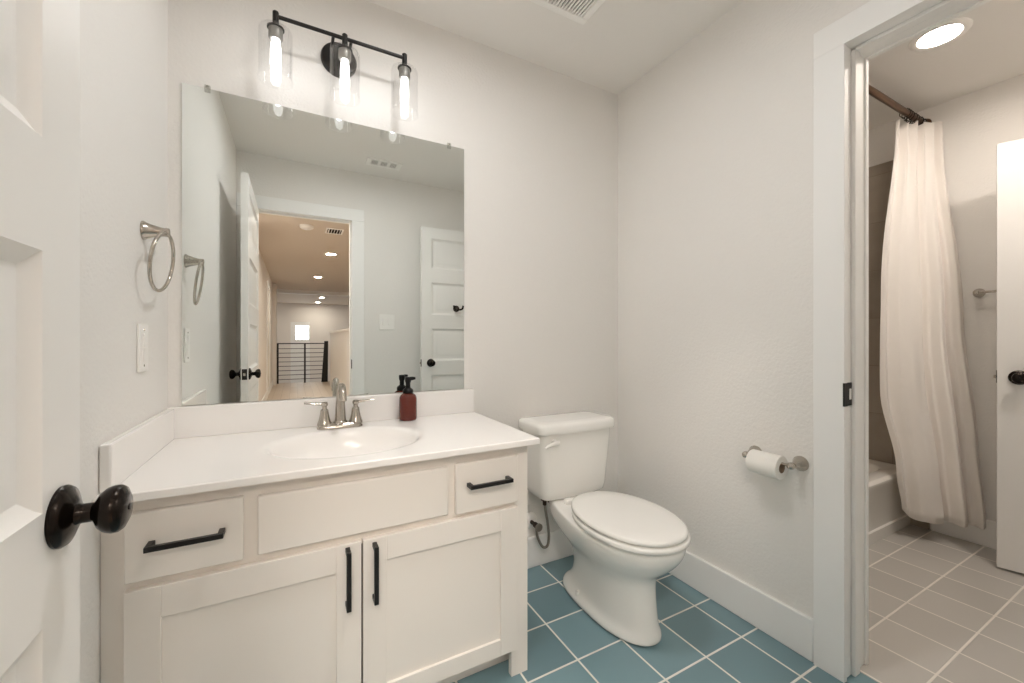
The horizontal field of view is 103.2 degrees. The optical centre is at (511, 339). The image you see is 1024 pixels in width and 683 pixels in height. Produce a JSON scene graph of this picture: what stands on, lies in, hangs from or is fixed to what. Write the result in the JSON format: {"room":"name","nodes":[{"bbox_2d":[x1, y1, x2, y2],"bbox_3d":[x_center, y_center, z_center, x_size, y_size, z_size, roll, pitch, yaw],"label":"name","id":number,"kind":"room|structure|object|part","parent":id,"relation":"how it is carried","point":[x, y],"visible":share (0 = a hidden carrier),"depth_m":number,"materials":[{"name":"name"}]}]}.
{"room":"bathroom","nodes":[
{"label":"bathroom","id":0,"kind":"room"},
{"bbox_2d":[80,0,167,682],"bbox_3d":[-0.750,-0.122,0.505,0.120,2.444,2.025,0,0,-28],"label":"wall","id":1,"kind":"structure","parent":0,"point":[124,43],"depth_m":0.94,"materials":[{"name":"white paint"}]},
{"bbox_2d":[137,323,147,371],"bbox_3d":[-0.990,0.022,1.092,0.010,0.128,0.076,0,0,-28],"label":"light switch","id":2,"kind":"object","parent":1,"relation":"attached to","point":[142,329],"visible":1,"depth_m":1.08,"materials":[{"name":"white plastic"}]},
{"bbox_2d":[140,221,174,291],"bbox_3d":[-0.975,-0.226,1.114,0.058,0.191,0.169,0,0,-28],"label":"towel ring","id":3,"kind":"object","parent":1,"relation":"attached to","point":[147,230],"visible":1,"depth_m":1.10,"materials":[{"name":"silver metal"}]},
{"bbox_2d":[168,0,617,537],"bbox_3d":[-0.341,-0.122,1.805,2.030,2.444,0.120,0,0,-28],"label":"wall","id":4,"kind":"structure","parent":0,"point":[539,144],"depth_m":1.87,"materials":[{"name":"white paint"}]},
{"bbox_2d":[167,389,473,438],"bbox_3d":[-0.642,0.272,1.563,1.067,0.103,0.020,0,0,-28],"label":"backsplash","id":5,"kind":"structure","parent":4,"relation":"attached to","point":[233,418],"depth_m":1.47,"materials":[{"name":"white stone"}]},
{"bbox_2d":[182,83,463,405],"bbox_3d":[-0.647,-0.318,1.565,0.988,1.070,0.012,0,0,-28],"label":"wall mirror","id":6,"kind":"object","parent":4,"relation":"attached to","point":[320,253],"visible":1,"depth_m":1.51,"materials":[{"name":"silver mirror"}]},
{"bbox_2d":[267,10,410,107],"bbox_3d":[-0.619,-1.002,1.492,0.537,0.264,0.168,0,0,-28],"label":"vanity light","id":7,"kind":"object","parent":4,"relation":"attached to","point":[338,59],"visible":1,"depth_m":1.46,"materials":[{"name":"grey metal"}]},
{"bbox_2d":[268,24,282,42],"bbox_3d":[-0.794,-1.024,1.364,0.043,0.036,0.043,0,0,-28],"label":"socket","id":8,"kind":"object","parent":7,"relation":"attached to","point":[275,31],"depth_m":1.35,"materials":[{"name":"silver metal"}]},
{"bbox_3d":[-0.794,-0.951,1.364,0.031,0.114,0.031,0,0,-28],"label":"bulb","id":9,"kind":"part","parent":7,"relation":"part of","materials":[{"name":"white glass"}]},
{"bbox_3d":[-0.660,-1.086,1.491,0.011,0.011,0.097,0,0,-28],"label":"support arm","id":10,"kind":"part","parent":7,"relation":"part of","materials":[{"name":"grey metal"}]},
{"bbox_2d":[338,47,350,62],"bbox_3d":[-0.603,-1.024,1.466,0.043,0.036,0.043,0,0,-28],"label":"socket","id":11,"kind":"object","parent":7,"relation":"attached to","point":[344,53],"depth_m":1.45,"materials":[{"name":"silver metal"}]},
{"bbox_3d":[-0.603,-0.951,1.466,0.031,0.114,0.031,0,0,-28],"label":"bulb","id":12,"kind":"part","parent":7,"relation":"part of","materials":[{"name":"white glass"}]},
{"bbox_2d":[399,66,409,80],"bbox_3d":[-0.415,-1.024,1.567,0.043,0.036,0.043,0,0,-28],"label":"socket","id":13,"kind":"object","parent":7,"relation":"attached to","point":[404,71],"depth_m":1.55,"materials":[{"name":"silver metal"}]},
{"bbox_3d":[-0.415,-0.951,1.567,0.031,0.114,0.031,0,0,-28],"label":"bulb","id":14,"kind":"part","parent":7,"relation":"part of","materials":[{"name":"white glass"}]},
{"bbox_2d":[527,499,549,548],"bbox_3d":[0.128,0.853,1.917,0.079,0.264,0.151,0,0,-43],"label":"water supply valve","id":15,"kind":"object","parent":4,"relation":"attached to","point":[531,517],"visible":0.84,"depth_m":1.91,"materials":[{"name":"grey metal"}]},
{"bbox_3d":[0.125,0.875,1.890,0.036,0.036,0.014,0,0,-28],"label":"valve handle","id":16,"kind":"part","parent":15,"relation":"part of","materials":[{"name":"silver metal"}]},
{"bbox_2d":[527,529,573,568],"bbox_3d":[0.194,1.028,2.015,0.890,0.145,0.015,0,0,-28],"label":"baseboard","id":17,"kind":"structure","parent":4,"relation":"attached to","point":[559,547],"depth_m":2.00,"materials":[{"name":"white paint"}]},
{"bbox_2d":[366,0,1023,129],"bbox_3d":[0.887,-1.394,1.400,3.810,0.100,2.055,0,0,-28],"label":"ceiling","id":18,"kind":"structure","parent":0,"point":[622,41],"depth_m":1.84,"materials":[{"name":"white paint"}]},
{"bbox_2d":[530,0,605,24],"bbox_3d":[0.246,-1.333,1.532,0.262,0.022,0.264,0,0,-28],"label":"exhaust fan","id":19,"kind":"object","parent":18,"relation":"attached to","point":[579,11],"visible":1,"depth_m":1.62,"materials":[{"name":"white plastic"}]},
{"bbox_2d":[908,17,972,51],"bbox_3d":[1.884,-1.338,1.790,0.196,0.010,0.196,0,0,-28],"label":"recessed light","id":20,"kind":"object","parent":18,"relation":"in","point":[950,31],"visible":0.94,"depth_m":1.79,"materials":[{"name":"white plastic"}]},
{"bbox_2d":[453,524,1023,682],"bbox_3d":[0.887,1.150,1.400,3.810,0.100,2.055,0,0,-28],"label":"floor","id":21,"kind":"structure","parent":0,"point":[942,609],"depth_m":1.51,"materials":[{"name":"tile"}]},
{"bbox_2d":[100,446,526,682],"bbox_3d":[-0.520,0.722,1.312,1.045,0.757,0.578,0,0,-28],"label":"vanity cabinet","id":22,"kind":"object","parent":21,"relation":"on","point":[411,572],"visible":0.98,"depth_m":1.05,"materials":[{"name":"white paint"}]},
{"bbox_3d":[-0.735,0.448,0.920,0.214,0.150,0.018,0,0,-28],"label":"drawer","id":23,"kind":"part","parent":22,"relation":"part of","materials":[{"name":"white paint"}]},
{"bbox_3d":[-0.720,0.443,0.897,0.138,0.012,0.036,0,0,-28],"label":"bar pull","id":24,"kind":"part","parent":22,"relation":"part of","materials":[{"name":"black metal"}]},
{"bbox_3d":[-0.618,0.771,0.982,0.478,0.463,0.018,0,0,-28],"label":"cabinet door","id":25,"kind":"part","parent":22,"relation":"part of","materials":[{"name":"white paint"}]},
{"bbox_2d":[92,389,539,501],"bbox_3d":[-0.513,0.340,1.324,1.069,0.240,0.564,0,0,-28],"label":"countertop","id":26,"kind":"structure","parent":22,"relation":"on","point":[183,450],"depth_m":1.29,"materials":[{"name":"white stone"}]},
{"bbox_2d":[304,383,373,429],"bbox_3d":[-0.612,0.239,1.457,0.238,0.166,0.132,0,0,-28],"label":"faucet","id":27,"kind":"object","parent":26,"relation":"on","point":[324,422],"visible":1,"depth_m":1.47,"materials":[{"name":"silver metal"}]},
{"bbox_3d":[-0.708,0.231,1.450,0.062,0.016,0.020,0,0,-28],"label":"lever","id":28,"kind":"part","parent":27,"relation":"part of","materials":[{"name":"silver metal"}]},
{"bbox_3d":[-0.677,0.268,1.466,0.049,0.085,0.049,0,0,-28],"label":"handle","id":29,"kind":"part","parent":27,"relation":"part of","materials":[{"name":"silver metal"}]},
{"bbox_3d":[-0.630,0.312,1.491,0.156,0.019,0.054,0,0,-28],"label":"plate","id":30,"kind":"part","parent":27,"relation":"part of","materials":[{"name":"silver metal"}]},
{"bbox_3d":[-0.612,0.231,1.456,0.050,0.151,0.130,0,0,-28],"label":"spout","id":31,"kind":"part","parent":27,"relation":"part of","materials":[{"name":"silver metal"}]},
{"bbox_3d":[-0.584,0.268,1.516,0.049,0.085,0.049,0,0,-28],"label":"handle","id":32,"kind":"part","parent":27,"relation":"part of","materials":[{"name":"silver metal"}]},
{"bbox_3d":[-0.553,0.231,1.533,0.062,0.016,0.020,0,0,-28],"label":"lever","id":33,"kind":"part","parent":27,"relation":"part of","materials":[{"name":"silver metal"}]},
{"bbox_2d":[255,426,428,459],"bbox_3d":[-0.521,0.391,1.300,0.511,0.137,0.415,0,0,-28],"label":"sink basin","id":34,"kind":"object","parent":26,"relation":"in","point":[362,441],"depth_m":1.41,"materials":[{"name":"white ceramic"}]},
{"bbox_2d":[399,377,416,420],"bbox_3d":[-0.417,0.235,1.628,0.069,0.173,0.069,0,0,-28],"label":"soap dispenser","id":35,"kind":"object","parent":26,"relation":"on","point":[408,399],"visible":1,"depth_m":1.60,"materials":[{"name":"red plastic"}]},
{"bbox_2d":[399,393,416,420],"bbox_3d":[-0.417,0.268,1.628,0.069,0.108,0.069,0,0,-28],"label":"bottle","id":36,"kind":"object","parent":35,"relation":"attached to","point":[407,401],"depth_m":1.60,"materials":[{"name":"red plastic"}]},
{"bbox_3d":[-0.425,0.624,1.055,0.012,0.152,0.036,0,0,-28],"label":"bar pull","id":37,"kind":"part","parent":22,"relation":"part of","materials":[{"name":"black metal"}]},
{"bbox_3d":[-0.365,0.626,1.087,0.012,0.152,0.036,0,0,-28],"label":"bar pull","id":38,"kind":"part","parent":22,"relation":"part of","materials":[{"name":"black metal"}]},
{"bbox_3d":[-0.194,0.771,1.210,0.475,0.463,0.018,0,0,-28],"label":"cabinet door","id":39,"kind":"part","parent":22,"relation":"part of","materials":[{"name":"white paint"}]},
{"bbox_3d":[-0.078,0.450,1.272,0.212,0.152,0.018,0,0,-28],"label":"drawer","id":40,"kind":"part","parent":22,"relation":"part of","materials":[{"name":"white paint"}]},
{"bbox_3d":[-0.066,0.440,1.248,0.143,0.012,0.036,0,0,-28],"label":"bar pull","id":41,"kind":"part","parent":22,"relation":"part of","materials":[{"name":"black metal"}]},
{"bbox_2d":[518,411,690,645],"bbox_3d":[0.385,0.733,1.690,0.430,0.734,0.746,0,0,-28],"label":"toilet","id":42,"kind":"object","parent":21,"relation":"on","point":[621,543],"visible":1,"depth_m":1.59,"materials":[{"name":"white porcelain"}]},
{"bbox_3d":[0.169,0.450,1.746,0.079,0.030,0.027,0,0,-34],"label":"flush lever","id":43,"kind":"part","parent":42,"relation":"part of","materials":[{"name":"white"}]},
{"bbox_3d":[0.262,0.568,1.921,0.400,0.304,0.206,0,0,-28],"label":"tank","id":44,"kind":"part","parent":42,"relation":"part of","materials":[{"name":"white ceramic"}]},
{"bbox_3d":[0.263,0.391,1.918,0.430,0.050,0.230,0,0,-28],"label":"tank lid","id":45,"kind":"part","parent":42,"relation":"part of","materials":[{"name":"white ceramic"}]},
{"bbox_3d":[0.392,0.910,1.678,0.366,0.380,0.697,0,0,-28],"label":"bowl","id":46,"kind":"part","parent":42,"relation":"part of","materials":[{"name":"white ceramic"}]},
{"bbox_3d":[0.443,0.683,1.583,0.362,0.023,0.488,0,0,-28],"label":"seat lid","id":47,"kind":"part","parent":42,"relation":"part of","materials":[{"name":"white plastic"}]},
{"bbox_3d":[0.447,0.708,1.575,0.372,0.020,0.485,0,0,-28],"label":"seat","id":48,"kind":"part","parent":42,"relation":"part of","materials":[{"name":"white plastic"}]},
{"bbox_2d":[869,459,909,545],"bbox_3d":[1.530,0.931,2.371,1.534,0.338,0.748,0,0,-28],"label":"bathtub","id":49,"kind":"object","parent":21,"relation":"on","point":[887,516],"visible":0.07,"depth_m":2.27,"materials":[{"name":"white ceramic"}]},
{"bbox_2d":[869,459,895,481],"bbox_3d":[1.526,0.901,2.380,1.518,0.278,0.728,0,0,-28],"label":"basin","id":50,"kind":"object","parent":49,"relation":"in","point":[879,471],"depth_m":2.34,"materials":[{"name":"white ceramic"}]},
{"bbox_2d":[618,0,870,617],"bbox_3d":[1.062,-0.122,1.477,0.132,2.444,2.025,0,0,-28],"label":"wall","id":51,"kind":"structure","parent":0,"point":[715,140],"depth_m":1.67,"materials":[{"name":"white paint"}]},
{"bbox_2d":[668,550,812,661],"bbox_3d":[0.806,1.028,1.799,0.015,0.145,0.945,0,0,-28],"label":"baseboard","id":52,"kind":"structure","parent":51,"relation":"attached to","point":[789,626],"depth_m":1.57,"materials":[{"name":"white paint"}]},
{"bbox_2d":[742,445,808,470],"bbox_3d":[0.944,0.435,1.477,0.076,0.052,0.210,0,0,-28],"label":"toilet paper holder","id":53,"kind":"object","parent":51,"relation":"attached to","point":[800,463],"visible":0.71,"depth_m":1.41,"materials":[{"name":"silver metal"}]},
{"bbox_3d":[0.906,0.435,1.547,0.076,0.052,0.052,0,0,-28],"label":"post","id":54,"kind":"part","parent":53,"relation":"part of","materials":[{"name":"silver metal"}]},
{"bbox_2d":[746,449,787,479],"bbox_3d":[0.920,0.451,1.468,0.083,0.083,0.106,0,0,-28],"label":"toilet paper roll","id":55,"kind":"object","parent":53,"relation":"on","point":[759,462],"visible":0.98,"depth_m":1.44,"materials":[{"name":"white paper"}]},
{"bbox_3d":[0.981,0.435,1.408,0.076,0.052,0.052,0,0,-28],"label":"post","id":56,"kind":"part","parent":53,"relation":"part of","materials":[{"name":"silver metal"}]},
{"bbox_2d":[813,0,991,682],"bbox_3d":[1.284,0.033,1.062,0.170,2.135,0.801,0,0,-28],"label":"trim","id":57,"kind":"structure","parent":51,"relation":"attached to","point":[843,50],"depth_m":1.33,"materials":[{"name":"white paint"}]},
{"bbox_3d":[1.086,0.177,1.314,0.059,0.075,0.008,0,0,-28],"label":"strike plate","id":58,"kind":"part","parent":57,"relation":"part of","materials":[{"name":"black metal"}]},
{"bbox_2d":[869,160,929,528],"bbox_3d":[2.224,0.000,2.714,0.011,2.200,0.822,0,0,-28],"label":"tiled wall","id":59,"kind":"structure","parent":0,"point":[880,444],"depth_m":2.56,"materials":[{"name":"grey tile"}]},
{"bbox_2d":[869,74,1023,528],"bbox_3d":[2.519,-0.122,2.303,0.120,2.444,2.105,0,0,-28],"label":"wall","id":60,"kind":"structure","parent":0,"point":[974,123],"depth_m":2.18,"materials":[{"name":"white paint"}]},
{"bbox_2d":[869,84,931,124],"bbox_3d":[1.728,-1.252,2.001,1.536,0.060,0.060,0,0,-28],"label":"curtain rod","id":61,"kind":"object","parent":60,"relation":"attached to","point":[873,92],"visible":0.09,"depth_m":2.15,"materials":[{"name":"brown metal"}]},
{"bbox_2d":[880,120,985,529],"bbox_3d":[2.295,-0.118,2.243,0.456,2.213,0.173,0,0,21],"label":"shower curtain","id":62,"kind":"object","parent":61,"relation":"hanging from","point":[926,394],"visible":1,"depth_m":2.23,"materials":[{"name":"white fabric"}]},
{"bbox_2d":[931,519,995,549],"bbox_3d":[2.661,1.028,1.894,0.016,0.145,1.019,0,0,-28],"label":"baseboard","id":63,"kind":"structure","parent":60,"relation":"attached to","point":[987,537],"depth_m":2.19,"materials":[{"name":"white paint"}]},
{"bbox_2d":[973,289,995,297],"bbox_3d":[2.603,-0.250,1.951,0.064,0.048,0.543,0,0,-28],"label":"towel bar","id":64,"kind":"object","parent":60,"relation":"attached to","point":[978,293],"visible":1,"depth_m":2.16,"materials":[{"name":"silver metal"}]},
{"bbox_3d":[2.486,-0.250,2.169,0.064,0.048,0.048,0,0,-28],"label":"post","id":65,"kind":"part","parent":64,"relation":"part of","materials":[{"name":"silver metal"}]},
{"bbox_3d":[0.605,-0.122,0.148,1.930,2.444,0.115,0,0,-28],"label":"wall","id":66,"kind":"structure","parent":0,"visible":0},
{"bbox_2d":[0,0,132,682],"bbox_3d":[-0.356,0.078,0.147,0.152,2.020,0.775,0,0,-28],"label":"door","id":67,"kind":"structure","parent":66,"relation":"in","point":[43,510],"depth_m":0.41,"materials":[{"name":"white paint"}]},
{"bbox_3d":[-0.472,0.195,0.461,0.058,0.067,0.067,0,0,-28],"label":"knob","id":68,"kind":"part","parent":67,"relation":"part of","materials":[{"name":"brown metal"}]},
{"bbox_3d":[2.266,-0.122,1.010,1.548,2.444,0.165,0,0,-28],"label":"wall","id":69,"kind":"structure","parent":0,"visible":0},
{"bbox_2d":[993,138,1023,573],"bbox_3d":[2.579,0.076,1.699,0.152,2.023,0.728,0,0,-43],"label":"door","id":70,"kind":"structure","parent":69,"relation":"in","point":[1009,376],"depth_m":1.91,"materials":[{"name":"white paint"}]},
{"bbox_3d":[2.348,0.178,1.877,0.058,0.067,0.067,0,0,-43],"label":"knob","id":71,"kind":"part","parent":70,"relation":"part of","materials":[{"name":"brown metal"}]}
]}

